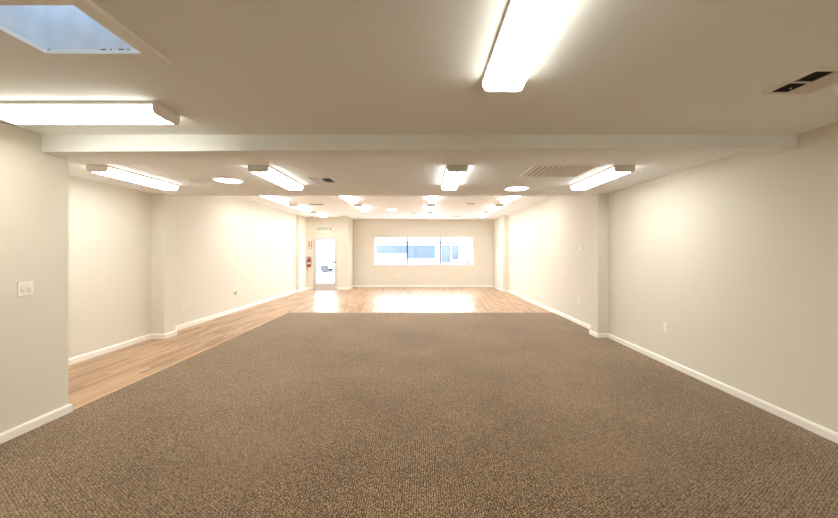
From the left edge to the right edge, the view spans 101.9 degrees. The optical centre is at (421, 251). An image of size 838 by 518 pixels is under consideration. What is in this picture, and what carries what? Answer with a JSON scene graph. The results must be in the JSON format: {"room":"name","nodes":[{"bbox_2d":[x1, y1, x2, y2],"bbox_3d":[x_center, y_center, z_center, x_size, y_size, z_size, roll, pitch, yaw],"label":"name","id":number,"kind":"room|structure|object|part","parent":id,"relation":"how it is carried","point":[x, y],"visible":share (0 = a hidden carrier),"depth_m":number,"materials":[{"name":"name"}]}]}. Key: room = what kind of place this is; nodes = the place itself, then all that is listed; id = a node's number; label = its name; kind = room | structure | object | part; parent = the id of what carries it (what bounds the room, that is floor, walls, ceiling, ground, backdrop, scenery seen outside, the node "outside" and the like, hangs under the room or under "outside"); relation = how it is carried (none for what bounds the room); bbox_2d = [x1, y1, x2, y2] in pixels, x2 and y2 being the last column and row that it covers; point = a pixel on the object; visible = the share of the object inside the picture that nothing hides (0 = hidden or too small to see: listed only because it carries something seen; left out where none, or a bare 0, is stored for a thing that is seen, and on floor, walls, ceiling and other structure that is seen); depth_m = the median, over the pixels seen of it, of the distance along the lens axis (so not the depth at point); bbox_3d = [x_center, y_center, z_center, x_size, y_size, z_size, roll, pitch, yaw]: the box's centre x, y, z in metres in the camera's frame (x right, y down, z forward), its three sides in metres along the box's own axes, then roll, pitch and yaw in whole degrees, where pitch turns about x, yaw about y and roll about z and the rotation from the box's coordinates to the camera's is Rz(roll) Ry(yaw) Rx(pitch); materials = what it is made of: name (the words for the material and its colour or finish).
{"room":"empty office space","nodes":[
{"label":"empty office space","id":0,"kind":"room"},
{"bbox_2d":[0,122,67,432],"bbox_3d":[-3.460,0.250,0.535,0.120,2.600,5.470,0,0,0],"label":"wall","id":1,"kind":"structure","parent":0,"point":[33,182],"depth_m":2.95,"materials":[{"name":"beige paint"}]},
{"bbox_2d":[17,281,33,296],"bbox_3d":[-3.394,0.315,2.913,0.011,0.120,0.116,0,0,0],"label":"light switch","id":2,"kind":"object","parent":1,"relation":"attached to","point":[23,288],"visible":1,"depth_m":2.91,"materials":[{"name":"white plastic"}]},
{"bbox_2d":[0,404,72,443],"bbox_3d":[-3.439,1.506,0.545,0.121,0.088,5.491,0,0,0],"label":"baseboard","id":3,"kind":"structure","parent":1,"relation":"attached to","point":[5,436],"depth_m":2.97,"materials":[{"name":"white wood"}]},
{"bbox_2d":[151,193,174,333],"bbox_3d":[-4.728,0.250,6.215,0.245,2.600,0.270,0,0,0],"label":"wall column","id":4,"kind":"structure","parent":0,"point":[162,204],"depth_m":6.08,"materials":[{"name":"beige paint"}]},
{"bbox_2d":[68,175,295,358],"bbox_3d":[-4.925,0.060,8.675,0.150,2.980,11.050,0,0,0],"label":"wall","id":5,"kind":"structure","parent":0,"point":[224,245],"depth_m":6.05,"materials":[{"name":"beige paint"}]},
{"bbox_2d":[68,287,311,364],"bbox_3d":[-4.821,1.506,8.665,0.583,0.088,10.791,0,0,0],"label":"baseboard","id":6,"kind":"structure","parent":5,"relation":"attached to","point":[76,359],"depth_m":6.06,"materials":[{"name":"white wood"}]},
{"bbox_2d":[296,215,306,289],"bbox_3d":[-4.795,0.060,13.575,0.110,2.980,0.950,0,0,0],"label":"wall","id":7,"kind":"structure","parent":0,"point":[301,221],"depth_m":13.37,"materials":[{"name":"beige paint"}]},
{"bbox_2d":[68,287,551,408],"bbox_3d":[-0.745,1.625,6.375,8.510,0.150,17.450,0,0,0],"label":"floor","id":8,"kind":"structure","parent":0,"point":[90,379],"depth_m":8.57,"materials":[{"name":"brown wood"}]},
{"bbox_2d":[73,312,288,409],"bbox_3d":[-0.051,1.545,5.985,6.782,0.010,5.390,0,0,0],"label":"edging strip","id":9,"kind":"object","parent":8,"relation":"on","point":[287,312],"visible":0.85,"depth_m":4.40,"materials":[{"name":"brown wood"}]},
{"bbox_2d":[0,313,837,517],"bbox_3d":[-0.019,1.546,3.220,6.758,0.009,10.840,0,0,0],"label":"floor","id":10,"kind":"structure","parent":8,"relation":"on","point":[291,415],"depth_m":2.79,"materials":[{"name":"brown carpet"}]},
{"bbox_2d":[307,217,348,289],"bbox_3d":[-3.940,0.060,14.125,1.820,2.980,0.150,0,0,0],"label":"wall","id":11,"kind":"structure","parent":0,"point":[339,225],"depth_m":14.05,"materials":[{"name":"beige paint"}]},
{"bbox_2d":[317,226,331,232],"bbox_3d":[-4.000,-0.932,14.001,0.606,0.265,0.098,0,0,0],"label":"exit sign","id":12,"kind":"object","parent":11,"relation":"attached to","point":[324,229],"visible":1,"depth_m":14.00,"materials":[{"name":"white plastic"}]},
{"bbox_2d":[313,238,336,289],"bbox_3d":[-4.008,0.477,14.105,0.965,2.145,0.130,0,0,0],"label":"door","id":13,"kind":"structure","parent":11,"relation":"attached to","point":[316,286],"depth_m":14.10,"materials":[{"name":"metal"}]},
{"bbox_2d":[338,287,347,289],"bbox_3d":[-3.268,1.506,14.040,0.433,0.088,0.021,0,0,0],"label":"baseboard","id":14,"kind":"structure","parent":11,"relation":"attached to","point":[339,288],"depth_m":14.03,"materials":[{"name":"white wood"}]},
{"bbox_2d":[349,218,352,286],"bbox_3d":[-3.105,0.060,14.650,0.150,2.980,0.900,0,0,0],"label":"wall","id":15,"kind":"structure","parent":0,"point":[350,219],"depth_m":14.41,"materials":[{"name":"beige paint"}]},
{"bbox_2d":[234,196,551,218],"bbox_3d":[-0.745,-1.490,10.725,8.510,0.120,8.750,0,0,0],"label":"ceiling","id":16,"kind":"structure","parent":0,"point":[446,207],"depth_m":10.69,"materials":[{"name":"white paint"}]},
{"bbox_2d":[261,196,288,202],"bbox_3d":[-3.820,-1.388,8.800,0.254,0.084,1.220,0,0,0],"label":"ceiling light","id":17,"kind":"object","parent":16,"relation":"attached to","point":[274,198],"visible":0.66,"depth_m":8.79,"materials":[{"name":"white plastic"}]},
{"bbox_2d":[290,204,310,211],"bbox_3d":[-3.820,-1.388,10.750,0.254,0.084,1.220,0,0,0],"label":"ceiling light","id":18,"kind":"object","parent":16,"relation":"attached to","point":[297,206],"visible":1,"depth_m":10.54,"materials":[{"name":"white plastic"}]},
{"bbox_2d":[311,212,326,216],"bbox_3d":[-3.820,-1.388,12.650,0.254,0.084,1.220,0,0,0],"label":"ceiling light","id":19,"kind":"object","parent":16,"relation":"attached to","point":[319,214],"visible":0.96,"depth_m":12.41,"materials":[{"name":"white plastic"}]},
{"bbox_2d":[340,196,357,202],"bbox_3d":[-1.900,-1.388,8.800,0.254,0.084,1.220,0,0,0],"label":"ceiling light","id":20,"kind":"object","parent":16,"relation":"attached to","point":[350,199],"visible":0.66,"depth_m":8.75,"materials":[{"name":"white plastic"}]},
{"bbox_2d":[354,204,368,211],"bbox_3d":[-1.900,-1.388,10.750,0.254,0.084,1.220,0,0,0],"label":"ceiling light","id":21,"kind":"object","parent":16,"relation":"attached to","point":[361,207],"visible":1,"depth_m":10.54,"materials":[{"name":"white plastic"}]},
{"bbox_2d":[426,212,432,216],"bbox_3d":[0.280,-1.388,12.650,0.254,0.084,1.220,0,0,0],"label":"ceiling light","id":22,"kind":"object","parent":16,"relation":"attached to","point":[428,214],"visible":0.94,"depth_m":12.23,"materials":[{"name":"white plastic"}]},
{"bbox_2d":[427,204,435,211],"bbox_3d":[0.280,-1.388,10.750,0.254,0.084,1.220,0,0,0],"label":"ceiling light","id":23,"kind":"object","parent":16,"relation":"attached to","point":[430,207],"visible":1,"depth_m":10.31,"materials":[{"name":"white plastic"}]},
{"bbox_2d":[428,196,437,202],"bbox_3d":[0.280,-1.388,8.800,0.254,0.084,1.220,0,0,0],"label":"ceiling light","id":24,"kind":"object","parent":16,"relation":"attached to","point":[431,199],"visible":0.66,"depth_m":8.74,"materials":[{"name":"white plastic"}]},
{"bbox_2d":[478,212,490,216],"bbox_3d":[2.300,-1.388,12.650,0.254,0.084,1.220,0,0,0],"label":"ceiling light","id":25,"kind":"object","parent":16,"relation":"attached to","point":[483,214],"visible":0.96,"depth_m":12.26,"materials":[{"name":"white plastic"}]},
{"bbox_2d":[487,204,502,211],"bbox_3d":[2.300,-1.388,10.750,0.254,0.084,1.220,0,0,0],"label":"ceiling light","id":26,"kind":"object","parent":16,"relation":"attached to","point":[494,207],"visible":1,"depth_m":10.54,"materials":[{"name":"white plastic"}]},
{"bbox_2d":[501,196,519,202],"bbox_3d":[2.300,-1.388,8.800,0.254,0.084,1.220,0,0,0],"label":"ceiling light","id":27,"kind":"object","parent":16,"relation":"attached to","point":[507,199],"visible":0.66,"depth_m":8.76,"materials":[{"name":"white plastic"}]},
{"bbox_2d":[0,0,837,195],"bbox_3d":[-0.820,-1.300,2.000,8.360,0.500,8.700,0,0,0],"label":"ceiling","id":28,"kind":"structure","parent":0,"point":[239,67],"depth_m":2.13,"materials":[{"name":"white paint"}]},
{"bbox_2d":[0,0,171,65],"bbox_3d":[-1.715,-1.574,1.613,0.670,1.092,0.536,0,0,0],"label":"window","id":29,"kind":"structure","parent":28,"relation":"attached to","point":[50,27],"depth_m":1.80,"materials":[{"name":"glass"}]},
{"bbox_2d":[0,101,179,124],"bbox_3d":[-2.475,-1.008,2.490,1.220,0.084,0.254,0,0,0],"label":"ceiling light","id":30,"kind":"object","parent":28,"relation":"attached to","point":[14,112],"visible":1,"depth_m":2.39,"materials":[{"name":"white plastic"}]},
{"bbox_2d":[86,165,178,189],"bbox_3d":[-3.930,-1.008,4.715,0.254,0.084,1.220,0,0,0],"label":"ceiling light","id":31,"kind":"object","parent":28,"relation":"attached to","point":[106,170],"visible":1,"depth_m":4.48,"materials":[{"name":"white plastic"}]},
{"bbox_2d":[211,177,243,183],"bbox_3d":[-2.820,-1.036,4.950,0.418,0.027,0.418,0,0,0],"label":"recessed light","id":32,"kind":"object","parent":28,"relation":"in","point":[230,180],"visible":1,"depth_m":4.88,"materials":[{"name":"white plastic"}]},
{"bbox_2d":[214,178,241,182],"bbox_3d":[-2.820,-1.034,4.950,0.364,0.023,0.364,0,0,0],"label":"diffuser","id":33,"kind":"object","parent":32,"relation":"attached to","point":[223,180],"depth_m":4.89,"materials":[{"name":"white plastic"}]},
{"bbox_2d":[247,165,303,189],"bbox_3d":[-1.980,-1.008,4.715,0.254,0.084,1.220,0,0,0],"label":"ceiling light","id":34,"kind":"object","parent":28,"relation":"attached to","point":[267,172],"visible":1,"depth_m":4.44,"materials":[{"name":"white plastic"}]},
{"bbox_2d":[307,177,336,182],"bbox_3d":[-1.440,-1.039,4.930,0.340,0.022,0.360,0,0,0],"label":"ceiling vent","id":35,"kind":"object","parent":28,"relation":"in","point":[314,179],"visible":1,"depth_m":4.92,"materials":[{"name":"white metal"}]},
{"bbox_2d":[42,135,797,156],"bbox_3d":[-0.020,-0.973,3.130,6.760,0.155,0.180,0,0,0],"label":"beam","id":36,"kind":"structure","parent":28,"relation":"attached to","point":[57,145],"depth_m":3.04,"materials":[{"name":"white paint"}]},
{"bbox_2d":[441,165,467,189],"bbox_3d":[0.425,-1.008,4.715,0.254,0.084,1.220,0,0,0],"label":"ceiling light","id":37,"kind":"object","parent":28,"relation":"attached to","point":[453,174],"visible":1,"depth_m":4.37,"materials":[{"name":"white plastic"}]},
{"bbox_2d":[504,186,529,190],"bbox_3d":[1.555,-1.036,5.580,0.418,0.027,0.418,0,0,0],"label":"recessed light","id":38,"kind":"object","parent":28,"relation":"in","point":[510,188],"visible":1,"depth_m":5.50,"materials":[{"name":"white plastic"}]},
{"bbox_2d":[506,187,527,190],"bbox_3d":[1.555,-1.034,5.580,0.364,0.023,0.364,0,0,0],"label":"diffuser","id":39,"kind":"object","parent":38,"relation":"attached to","point":[507,188],"depth_m":5.54,"materials":[{"name":"white plastic"}]},
{"bbox_2d":[482,0,575,92],"bbox_3d":[0.490,-1.008,1.450,0.254,0.084,1.220,0,0,0],"label":"ceiling light","id":40,"kind":"object","parent":28,"relation":"attached to","point":[527,28],"visible":1,"depth_m":1.57,"materials":[{"name":"white plastic"}]},
{"bbox_2d":[519,165,599,176],"bbox_3d":[1.745,-1.042,4.395,0.800,0.017,0.620,0,0,0],"label":"ceiling vent","id":41,"kind":"object","parent":28,"relation":"in","point":[535,170],"visible":1,"depth_m":4.36,"materials":[{"name":"white metal"}]},
{"bbox_2d":[570,165,634,189],"bbox_3d":[2.450,-1.008,4.715,0.254,0.084,1.220,0,0,0],"label":"ceiling light","id":42,"kind":"object","parent":28,"relation":"attached to","point":[615,171],"visible":1,"depth_m":4.47,"materials":[{"name":"white plastic"}]},
{"bbox_2d":[762,67,837,94],"bbox_3d":[2.395,-1.042,2.085,0.315,0.017,0.315,0,0,0],"label":"ceiling vent","id":43,"kind":"object","parent":28,"relation":"in","point":[815,79],"visible":1,"depth_m":2.08,"materials":[{"name":"beige metal"}]},
{"bbox_2d":[353,219,493,284],"bbox_3d":[0.165,0.060,15.025,6.390,2.980,0.150,0,0,0],"label":"wall","id":44,"kind":"structure","parent":0,"point":[365,272],"depth_m":14.95,"materials":[{"name":"beige paint"}]},
{"bbox_2d":[349,285,492,288],"bbox_3d":[0.049,1.506,14.500,6.158,0.088,0.900,0,0,0],"label":"baseboard","id":45,"kind":"structure","parent":44,"relation":"attached to","point":[350,287],"depth_m":14.93,"materials":[{"name":"white wood"}]},
{"bbox_2d":[373,236,473,265],"bbox_3d":[0.075,-0.053,14.995,4.420,1.293,0.130,0,0,0],"label":"window","id":46,"kind":"structure","parent":44,"relation":"in","point":[374,237],"depth_m":14.98,"materials":[{"name":"white plastic"}]},
{"bbox_3d":[0.075,0.579,14.965,4.410,0.028,0.070,0,0,0],"label":"sill","id":47,"kind":"part","parent":46,"relation":"part of","materials":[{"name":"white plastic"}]},
{"bbox_3d":[0.075,-0.642,14.992,4.310,0.045,0.015,0,0,0],"label":"head rail","id":48,"kind":"part","parent":46,"relation":"part of","materials":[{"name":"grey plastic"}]},
{"bbox_2d":[494,215,508,289],"bbox_3d":[3.255,0.060,14.075,0.210,2.980,1.750,0,0,0],"label":"wall column","id":49,"kind":"structure","parent":0,"point":[501,224],"depth_m":13.47,"materials":[{"name":"beige paint"}]},
{"bbox_2d":[591,194,608,332],"bbox_3d":[3.263,0.250,6.250,0.195,2.600,0.260,0,0,0],"label":"wall column","id":50,"kind":"structure","parent":0,"point":[599,202],"depth_m":6.12,"materials":[{"name":"beige paint"}]},
{"bbox_2d":[509,122,837,432],"bbox_3d":[3.435,0.060,6.450,0.150,2.980,17.300,0,0,0],"label":"wall","id":51,"kind":"structure","parent":0,"point":[737,253],"depth_m":3.76,"materials":[{"name":"beige paint"}]},
{"bbox_2d":[493,285,837,443],"bbox_3d":[3.244,1.506,6.364,0.231,0.088,17.127,0,0,0],"label":"baseboard","id":52,"kind":"structure","parent":51,"relation":"attached to","point":[831,435],"depth_m":3.83,"materials":[{"name":"white wood"}]},
{"bbox_2d":[664,323,667,331],"bbox_3d":[3.355,1.035,4.680,0.010,0.116,0.084,0,0,0],"label":"wall outlet","id":53,"kind":"object","parent":51,"relation":"attached to","point":[665,324],"visible":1,"depth_m":4.67,"materials":[{"name":"white plastic"}]},
{"label":"outside","id":54,"kind":"structure","parent":0,"visible":0},
{"bbox_2d":[316,278,334,282],"bbox_3d":[0.000,1.695,18.050,80.000,0.210,5.900,0,0,0],"label":"sidewalk","id":55,"kind":"structure","parent":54,"point":[318,280],"depth_m":18.97,"materials":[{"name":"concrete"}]},
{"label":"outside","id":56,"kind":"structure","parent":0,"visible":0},
{"bbox_2d":[316,269,334,277],"bbox_3d":[0.000,1.775,40.500,120.000,0.350,39.000,0,0,0],"label":"parking lot","id":57,"kind":"structure","parent":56,"point":[319,274],"depth_m":24.18,"materials":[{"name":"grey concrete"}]},
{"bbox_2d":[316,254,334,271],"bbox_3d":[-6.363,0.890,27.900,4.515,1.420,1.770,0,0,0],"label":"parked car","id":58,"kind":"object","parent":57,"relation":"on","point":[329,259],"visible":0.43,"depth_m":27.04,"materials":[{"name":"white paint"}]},
{"bbox_2d":[375,255,399,263],"bbox_3d":[-3.763,0.920,25.400,4.515,1.360,1.770,0,0,0],"label":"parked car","id":59,"kind":"object","parent":57,"relation":"on","point":[378,260],"visible":0.03,"depth_m":24.67,"materials":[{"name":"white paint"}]},
{"bbox_2d":[316,238,471,263],"bbox_3d":[-3.000,-1.505,44.850,42.400,6.190,8.700,0,0,0],"label":"building","id":60,"kind":"structure","parent":57,"relation":"on","point":[420,250],"depth_m":41.00,"materials":[{"name":"white paint"}]},
{"bbox_3d":[-3.672,-0.301,40.970,3.606,0.844,0.040,0,0,0],"label":"pane","id":61,"kind":"part","parent":60,"relation":"part of","materials":[{"name":"blue glass"}]},
{"bbox_3d":[-1.266,-0.030,40.970,0.844,1.387,0.040,0,0,0],"label":"pane","id":62,"kind":"part","parent":60,"relation":"part of","materials":[{"name":"blue glass"}]},
{"bbox_3d":[0.422,-0.030,40.970,2.171,1.387,0.040,0,0,0],"label":"pane","id":63,"kind":"part","parent":60,"relation":"part of","materials":[{"name":"blue glass"}]},
{"bbox_3d":[2.894,0.211,40.970,0.965,1.869,0.040,0,0,0],"label":"pane","id":64,"kind":"part","parent":60,"relation":"part of","materials":[{"name":"blue glass"}]},
{"bbox_3d":[4.010,0.060,40.970,0.663,1.568,0.040,0,0,0],"label":"pane","id":65,"kind":"part","parent":60,"relation":"part of","materials":[{"name":"blue glass"}]},
{"bbox_2d":[457,253,471,263],"bbox_3d":[5.737,0.825,34.000,4.215,1.550,1.770,0,0,0],"label":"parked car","id":66,"kind":"object","parent":57,"relation":"on","point":[465,260],"visible":0.16,"depth_m":33.15,"materials":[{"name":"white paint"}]}
]}

